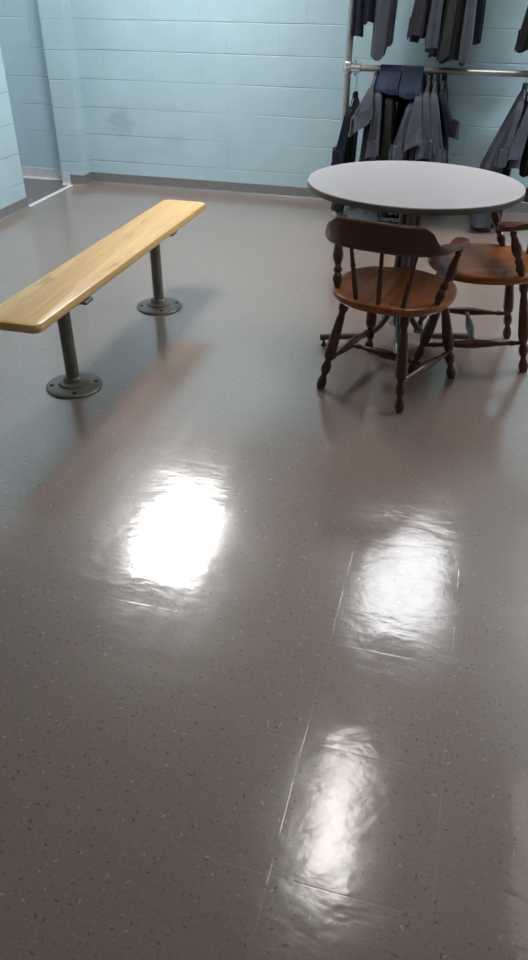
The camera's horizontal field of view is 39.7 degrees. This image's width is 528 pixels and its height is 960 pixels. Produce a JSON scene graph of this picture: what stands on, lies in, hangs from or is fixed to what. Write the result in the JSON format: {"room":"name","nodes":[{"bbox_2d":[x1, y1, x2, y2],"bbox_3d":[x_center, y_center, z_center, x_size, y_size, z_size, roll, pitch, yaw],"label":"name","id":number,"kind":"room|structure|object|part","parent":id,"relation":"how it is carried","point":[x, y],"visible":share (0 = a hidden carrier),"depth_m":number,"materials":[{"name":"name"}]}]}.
{"room":"locker room","nodes":[
{"label":"locker room","id":0,"kind":"room"},
{"bbox_2d":[0,47,25,208],"bbox_3d":[-2.749,-1.207,2.092,0.085,2.550,7.017,9,36,12],"label":"wall","id":1,"kind":"structure","parent":0,"point":[12,189],"depth_m":5.26,"materials":[{"name":"blue paint"}]},
{"bbox_2d":[0,197,29,221],"bbox_3d":[-2.705,-0.182,2.789,0.022,0.073,7.017,9,36,12],"label":"baseboard","id":2,"kind":"structure","parent":1,"relation":"attached to","point":[21,205],"depth_m":5.41,"materials":[{"name":"grey plastic"}]},
{"bbox_2d":[37,0,90,174],"bbox_3d":[-1.573,-3.567,5.492,0.200,2.550,0.130,9,36,12],"label":"pillar","id":3,"kind":"structure","parent":0,"point":[56,21],"depth_m":5.75,"materials":[{"name":"blue paint"}]},
{"bbox_2d":[62,172,70,184],"bbox_3d":[-1.662,-2.528,6.146,0.074,0.095,0.022,9,36,12],"label":"baseboard","id":4,"kind":"structure","parent":3,"relation":"attached to","point":[65,176],"depth_m":6.15,"materials":[{"name":"plastic"}]},
{"bbox_2d":[70,174,85,186],"bbox_3d":[-1.562,-2.508,6.128,0.131,0.085,0.022,9,36,12],"label":"baseboard","id":5,"kind":"structure","parent":3,"relation":"attached to","point":[76,180],"depth_m":6.13,"materials":[{"name":"grey plastic"}]},
{"bbox_2d":[84,172,92,185],"bbox_3d":[-1.475,-2.538,6.172,0.022,0.085,0.134,9,36,12],"label":"baseboard","id":6,"kind":"structure","parent":3,"relation":"attached to","point":[88,177],"depth_m":6.17,"materials":[{"name":"grey plastic"}]},
{"bbox_2d":[0,178,527,959],"bbox_3d":[-0.784,-0.067,2.780,8.500,0.080,7.876,9,36,12],"label":"floor","id":7,"kind":"structure","parent":0,"point":[264,629],"depth_m":2.09,"materials":[{"name":"tile"}]},
{"bbox_2d":[29,185,72,206],"bbox_3d":[-1.711,-2.288,5.890,0.034,0.014,0.739,9,36,12],"label":"trim","id":8,"kind":"structure","parent":7,"relation":"on","point":[68,186],"depth_m":5.87,"materials":[{"name":"silver metal"}]},
{"bbox_2d":[0,200,205,398],"bbox_3d":[-0.683,-0.883,3.494,0.266,0.443,1.804,10,36,13],"label":"bench","id":9,"kind":"object","parent":7,"relation":"on","point":[50,299],"visible":1,"depth_m":3.15,"materials":[{"name":"brown wood"}]},
{"bbox_3d":[-0.828,-0.578,3.088,0.056,0.380,0.056,9,36,12],"label":"leg","id":10,"kind":"part","parent":9,"relation":"part of","materials":[{"name":"grey paint"}]},
{"bbox_3d":[-0.565,-1.104,3.847,0.056,0.380,0.056,9,36,12],"label":"leg","id":11,"kind":"part","parent":9,"relation":"part of","materials":[{"name":"grey paint"}]},
{"bbox_2d":[380,213,390,221],"bbox_3d":[0.906,-2.010,5.414,0.096,0.118,0.277,4,35,5],"label":"shoe","id":12,"kind":"object","parent":7,"relation":"on","point":[387,217],"visible":0.22,"depth_m":5.33,"materials":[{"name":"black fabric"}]},
{"bbox_2d":[316,216,469,412],"bbox_3d":[0.516,-0.743,3.038,0.562,0.761,0.536,26,42,32],"label":"chair","id":13,"kind":"object","parent":7,"relation":"on","point":[403,293],"visible":1,"depth_m":2.90,"materials":[{"name":"brown wood"}]},
{"bbox_3d":[0.290,-0.576,3.091,0.119,0.420,0.049,-4,35,-6],"label":"leg","id":14,"kind":"part","parent":13,"relation":"part of","materials":[{"name":"brown wood"}]},
{"bbox_3d":[0.300,-0.893,2.964,0.043,0.224,0.124,1,35,0],"label":"arm post","id":15,"kind":"part","parent":13,"relation":"part of","materials":[{"name":"brown wood"}]},
{"bbox_3d":[0.492,-0.756,3.352,0.050,0.424,0.174,9,36,12],"label":"leg","id":16,"kind":"part","parent":13,"relation":"part of","materials":[{"name":"brown wood"}]},
{"bbox_3d":[0.433,-0.907,2.704,0.461,0.109,0.119,16,38,21],"label":"crest rail","id":17,"kind":"part","parent":13,"relation":"part of","materials":[{"name":"brown wood"}]},
{"bbox_3d":[0.536,-0.783,3.006,0.496,0.041,0.496,16,38,21],"label":"seat","id":18,"kind":"part","parent":13,"relation":"part of","materials":[{"name":"brown wood"}]},
{"bbox_3d":[0.473,-0.917,2.799,0.576,0.033,0.283,16,38,21],"label":"arm rail","id":19,"kind":"part","parent":13,"relation":"part of","materials":[{"name":"brown wood"}]},
{"bbox_3d":[0.555,-0.472,2.944,0.049,0.419,0.107,-5,35,-7],"label":"leg","id":20,"kind":"part","parent":13,"relation":"part of","materials":[{"name":"brown wood"}]},
{"bbox_3d":[0.796,-0.625,3.168,0.134,0.421,0.050,-5,35,-8],"label":"leg","id":21,"kind":"part","parent":13,"relation":"part of","materials":[{"name":"brown wood"}]},
{"bbox_3d":[0.708,-0.779,2.805,0.124,0.224,0.043,-25,42,-32],"label":"arm post","id":22,"kind":"part","parent":13,"relation":"part of","materials":[{"name":"brown wood"}]},
{"bbox_2d":[391,215,398,221],"bbox_3d":[0.999,-1.999,5.398,0.096,0.118,0.277,13,37,17],"label":"shoe","id":23,"kind":"object","parent":7,"relation":"on","point":[393,218],"visible":0.17,"depth_m":5.32,"materials":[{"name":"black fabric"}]},
{"bbox_2d":[308,161,525,377],"bbox_3d":[0.645,-0.973,3.365,0.921,0.756,0.857,9,36,12],"label":"round table","id":24,"kind":"object","parent":7,"relation":"on","point":[412,190],"visible":0.81,"depth_m":3.10,"materials":[{"name":"grey laminate"}]},
{"bbox_3d":[0.448,-0.958,3.368,0.343,0.674,0.125,9,36,12],"label":"leg","id":25,"kind":"part","parent":24,"relation":"part of","materials":[{"name":"metal"}]},
{"bbox_3d":[0.640,-1.072,3.534,0.029,0.675,0.353,0,35,-1],"label":"leg","id":26,"kind":"part","parent":24,"relation":"part of","materials":[{"name":"metal"}]},
{"bbox_3d":[0.620,-0.849,3.214,0.030,0.675,0.353,5,35,6],"label":"leg","id":27,"kind":"part","parent":24,"relation":"part of","materials":[{"name":"metal"}]},
{"bbox_3d":[0.841,-0.962,3.378,0.353,0.674,0.029,0,35,-1],"label":"leg","id":28,"kind":"part","parent":24,"relation":"part of","materials":[{"name":"metal"}]},
{"bbox_2d":[331,0,527,216],"bbox_3d":[1.609,-2.640,4.662,2.282,2.020,0.120,9,36,12],"label":"clothes rack","id":29,"kind":"object","parent":7,"relation":"on","point":[349,67],"visible":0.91,"depth_m":4.80,"materials":[{"name":"silver metal"}]},
{"bbox_2d":[331,63,359,213],"bbox_3d":[0.570,-2.379,5.128,0.132,0.937,0.507,9,36,12],"label":"shirt","id":30,"kind":"object","parent":29,"relation":"hanging from","point":[344,152],"visible":0.72,"depth_m":4.98,"materials":[{"name":"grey fabric"}]},
{"bbox_2d":[350,0,364,37],"bbox_3d":[0.611,-3.240,4.574,0.080,0.822,0.148,9,36,12],"label":"trousers","id":31,"kind":"object","parent":29,"relation":"hanging from","point":[357,29],"visible":0.96,"depth_m":4.71,"materials":[{"name":"blue fabric"}]},
{"bbox_2d":[348,64,379,211],"bbox_3d":[0.691,-2.369,5.088,0.158,0.907,0.549,9,36,12],"label":"shirt","id":32,"kind":"object","parent":29,"relation":"hanging from","point":[362,117],"visible":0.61,"depth_m":4.80,"materials":[{"name":"grey fabric"}]},
{"bbox_2d":[362,0,375,24],"bbox_3d":[0.692,-3.255,4.535,0.091,0.750,0.151,9,36,12],"label":"trousers","id":33,"kind":"object","parent":29,"relation":"hanging from","point":[369,7],"visible":0.9,"depth_m":4.66,"materials":[{"name":"blue fabric"}]},
{"bbox_2d":[364,92,385,213],"bbox_3d":[0.788,-2.351,5.080,0.096,0.926,0.514,9,36,12],"label":"shirt","id":34,"kind":"object","parent":29,"relation":"hanging from","point":[373,146],"visible":0.48,"depth_m":4.87,"materials":[{"name":"grey fabric"}]},
{"bbox_2d":[370,0,397,60],"bbox_3d":[0.777,-3.162,4.570,0.150,0.941,0.149,9,36,12],"label":"trousers","id":35,"kind":"object","parent":29,"relation":"hanging from","point":[385,10],"visible":1,"depth_m":4.69,"materials":[{"name":"grey fabric"}]},
{"bbox_2d":[377,65,396,217],"bbox_3d":[0.874,-2.330,5.078,0.090,0.957,0.421,9,36,12],"label":"coverall","id":36,"kind":"object","parent":29,"relation":"hanging from","point":[390,100],"visible":0.59,"depth_m":4.90,"materials":[{"name":"grey fabric"}]},
{"bbox_2d":[392,96,404,214],"bbox_3d":[0.955,-2.332,5.159,0.087,0.866,0.283,9,36,12],"label":"shirt","id":37,"kind":"object","parent":29,"relation":"hanging from","point":[400,108],"visible":0.14,"depth_m":4.94,"materials":[{"name":"black fabric"}]},
{"bbox_2d":[375,64,424,105],"bbox_3d":[0.898,-2.583,4.821,0.302,0.247,0.303,9,36,12],"label":"trousers","id":38,"kind":"object","parent":29,"relation":"hanging from","point":[405,83],"visible":0.91,"depth_m":4.77,"materials":[{"name":"blue fabric"}]},
{"bbox_3d":[0.825,-2.602,4.830,0.151,0.228,0.300,9,36,12],"label":"trouser leg","id":39,"kind":"part","parent":38,"relation":"part of","materials":[{"name":"blue fabric"}]},
{"bbox_3d":[0.969,-2.572,4.807,0.156,0.247,0.301,9,36,12],"label":"trouser leg","id":40,"kind":"part","parent":38,"relation":"part of","materials":[{"name":"blue fabric"}]},
{"bbox_2d":[388,99,414,215],"bbox_3d":[0.955,-2.326,5.047,0.135,0.927,0.520,9,36,12],"label":"shirt","id":41,"kind":"object","parent":29,"relation":"hanging from","point":[396,153],"visible":0.38,"depth_m":4.83,"materials":[{"name":"grey fabric"}]},
{"bbox_2d":[395,99,410,216],"bbox_3d":[1.011,-2.328,5.155,0.085,0.867,0.278,9,36,12],"label":"shirt","id":42,"kind":"object","parent":29,"relation":"hanging from","point":[407,101],"visible":0.03,"depth_m":4.89,"materials":[{"name":"black fabric"}]},
{"bbox_2d":[403,66,426,160],"bbox_3d":[1.031,-2.306,5.009,0.117,0.916,0.547,8,36,11],"label":"shirt","id":43,"kind":"object","parent":29,"relation":"hanging from","point":[413,138],"visible":0.59,"depth_m":4.76,"materials":[{"name":"grey fabric"}]},
{"bbox_2d":[406,0,431,42],"bbox_3d":[0.999,-3.156,4.463,0.138,0.827,0.547,9,36,12],"label":"jacket","id":44,"kind":"object","parent":29,"relation":"hanging from","point":[418,21],"visible":0.91,"depth_m":4.45,"materials":[{"name":"grey fabric"}]},
{"bbox_2d":[415,66,435,161],"bbox_3d":[1.124,-2.307,5.005,0.144,0.907,0.543,9,36,12],"label":"shirt","id":45,"kind":"object","parent":29,"relation":"hanging from","point":[427,149],"visible":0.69,"depth_m":4.77,"materials":[{"name":"grey fabric"}]},
{"bbox_2d":[424,0,443,53],"bbox_3d":[1.089,-3.119,4.460,0.121,0.882,0.523,9,36,12],"label":"shirt","id":46,"kind":"object","parent":29,"relation":"hanging from","point":[435,15],"visible":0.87,"depth_m":4.43,"materials":[{"name":"grey fabric"}]},
{"bbox_2d":[425,66,445,162],"bbox_3d":[1.186,-2.323,4.976,0.162,0.847,0.500,9,36,12],"label":"shirt","id":47,"kind":"object","parent":29,"relation":"hanging from","point":[440,156],"visible":0.58,"depth_m":4.76,"materials":[{"name":"grey fabric"}]},
{"bbox_2d":[428,0,446,57],"bbox_3d":[1.136,-3.103,4.553,0.117,0.825,0.436,9,36,12],"label":"shirt","id":48,"kind":"object","parent":29,"relation":"hanging from","point":[445,1],"visible":0.12,"depth_m":4.50,"materials":[{"name":"black fabric"}]},
{"bbox_2d":[439,67,459,163],"bbox_3d":[1.246,-2.393,4.954,0.173,0.707,0.481,9,36,12],"label":"shirt","id":49,"kind":"object","parent":29,"relation":"hanging from","point":[450,127],"visible":0.76,"depth_m":4.77,"materials":[{"name":"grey fabric"}]},
{"bbox_2d":[436,0,466,63],"bbox_3d":[1.196,-3.083,4.452,0.150,0.931,0.551,9,36,12],"label":"shirt","id":50,"kind":"object","parent":29,"relation":"hanging from","point":[452,25],"visible":0.91,"depth_m":4.44,"materials":[{"name":"grey fabric"}]},
{"bbox_2d":[458,0,476,65],"bbox_3d":[1.292,-3.064,4.433,0.076,0.939,0.525,9,36,12],"label":"shirt","id":51,"kind":"object","parent":29,"relation":"hanging from","point":[465,51],"visible":0.97,"depth_m":4.41,"materials":[{"name":"grey fabric"}]},
{"bbox_2d":[472,0,485,44],"bbox_3d":[1.348,-3.111,4.420,0.063,0.846,0.147,9,36,12],"label":"trousers","id":52,"kind":"object","parent":29,"relation":"hanging from","point":[481,4],"visible":0.83,"depth_m":4.54,"materials":[{"name":"blue fabric"}]},
{"bbox_2d":[469,73,527,227],"bbox_3d":[1.569,-2.208,4.915,0.238,0.962,0.508,9,36,12],"label":"coverall","id":53,"kind":"object","parent":29,"relation":"hanging from","point":[492,161],"visible":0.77,"depth_m":4.77,"materials":[{"name":"grey fabric"}]},
{"bbox_2d":[491,92,527,227],"bbox_3d":[1.665,-2.222,4.933,0.114,0.957,0.336,9,36,12],"label":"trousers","id":54,"kind":"object","parent":29,"relation":"hanging from","point":[506,172],"visible":0.16,"depth_m":4.85,"materials":[{"name":"black fabric"}]},
{"bbox_2d":[502,106,527,169],"bbox_3d":[1.683,-2.349,4.783,0.135,0.576,0.519,11,36,15],"label":"shirt","id":55,"kind":"object","parent":29,"relation":"hanging from","point":[515,150],"visible":0.84,"depth_m":4.65,"materials":[{"name":"grey fabric"}]},
{"bbox_2d":[514,6,527,52],"bbox_3d":[1.644,-3.033,4.326,0.140,0.862,0.543,11,36,15],"label":"jacket","id":56,"kind":"object","parent":29,"relation":"hanging from","point":[521,45],"visible":1,"depth_m":4.33,"materials":[{"name":"black fabric"}]},
{"bbox_2d":[519,135,527,177],"bbox_3d":[1.790,-2.348,4.809,0.112,0.607,0.462,9,36,12],"label":"jacket","id":57,"kind":"object","parent":29,"relation":"hanging from","point":[523,171],"visible":0.86,"depth_m":4.80,"materials":[{"name":"black fabric"}]},
{"bbox_2d":[408,187,527,373],"bbox_3d":[0.958,-0.930,3.300,0.576,0.776,0.576,3,35,3],"label":"chair","id":58,"kind":"object","parent":7,"relation":"on","point":[479,263],"visible":0.69,"depth_m":3.26,"materials":[{"name":"brown wood"}]},
{"bbox_3d":[0.815,-0.905,3.562,0.137,0.430,0.049,25,42,31],"label":"leg","id":59,"kind":"part","parent":58,"relation":"part of","materials":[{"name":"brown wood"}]},
{"bbox_3d":[0.731,-0.675,3.232,0.170,0.432,0.050,-15,38,-21],"label":"leg","id":60,"kind":"part","parent":58,"relation":"part of","materials":[{"name":"brown wood"}]},
{"bbox_3d":[0.982,-0.972,3.268,0.496,0.042,0.496,3,35,3],"label":"seat","id":61,"kind":"part","parent":58,"relation":"part of","materials":[{"name":"brown wood"}]},
{"bbox_3d":[1.076,-1.192,3.383,0.124,0.228,0.043,18,38,23],"label":"arm post","id":62,"kind":"part","parent":58,"relation":"part of","materials":[{"name":"brown wood"}]},
{"bbox_3d":[1.179,-0.873,3.520,0.119,0.428,0.049,-18,39,-25],"label":"leg","id":63,"kind":"part","parent":58,"relation":"part of","materials":[{"name":"brown wood"}]},
{"bbox_3d":[1.096,-1.158,3.129,0.283,0.034,0.576,3,35,3],"label":"arm rail","id":64,"kind":"part","parent":58,"relation":"part of","materials":[{"name":"brown wood"}]},
{"bbox_3d":[1.044,-0.934,3.013,0.124,0.228,0.043,-12,37,-17],"label":"arm post","id":65,"kind":"part","parent":58,"relation":"part of","materials":[{"name":"brown wood"}]},
{"bbox_3d":[1.155,-0.686,3.253,0.119,0.428,0.049,25,42,30],"label":"leg","id":66,"kind":"part","parent":58,"relation":"part of","materials":[{"name":"brown wood"}]},
{"bbox_2d":[0,0,527,202],"bbox_3d":[0.269,-3.324,5.233,8.500,2.630,0.150,9,36,12],"label":"wall","id":67,"kind":"structure","parent":0,"point":[241,91],"depth_m":5.55,"materials":[{"name":"blue paint"}]},
{"bbox_2d":[21,166,62,180],"bbox_3d":[-2.765,-2.779,6.498,2.280,0.089,0.022,9,36,12],"label":"baseboard","id":68,"kind":"structure","parent":67,"relation":"attached to","point":[27,172],"depth_m":6.32,"materials":[{"name":"plastic"}]},
{"bbox_2d":[91,172,527,215],"bbox_3d":[1.435,-2.107,5.587,6.020,0.085,0.022,9,36,12],"label":"baseboard","id":69,"kind":"structure","parent":67,"relation":"attached to","point":[97,177],"depth_m":5.99,"materials":[{"name":"grey plastic"}]}
]}

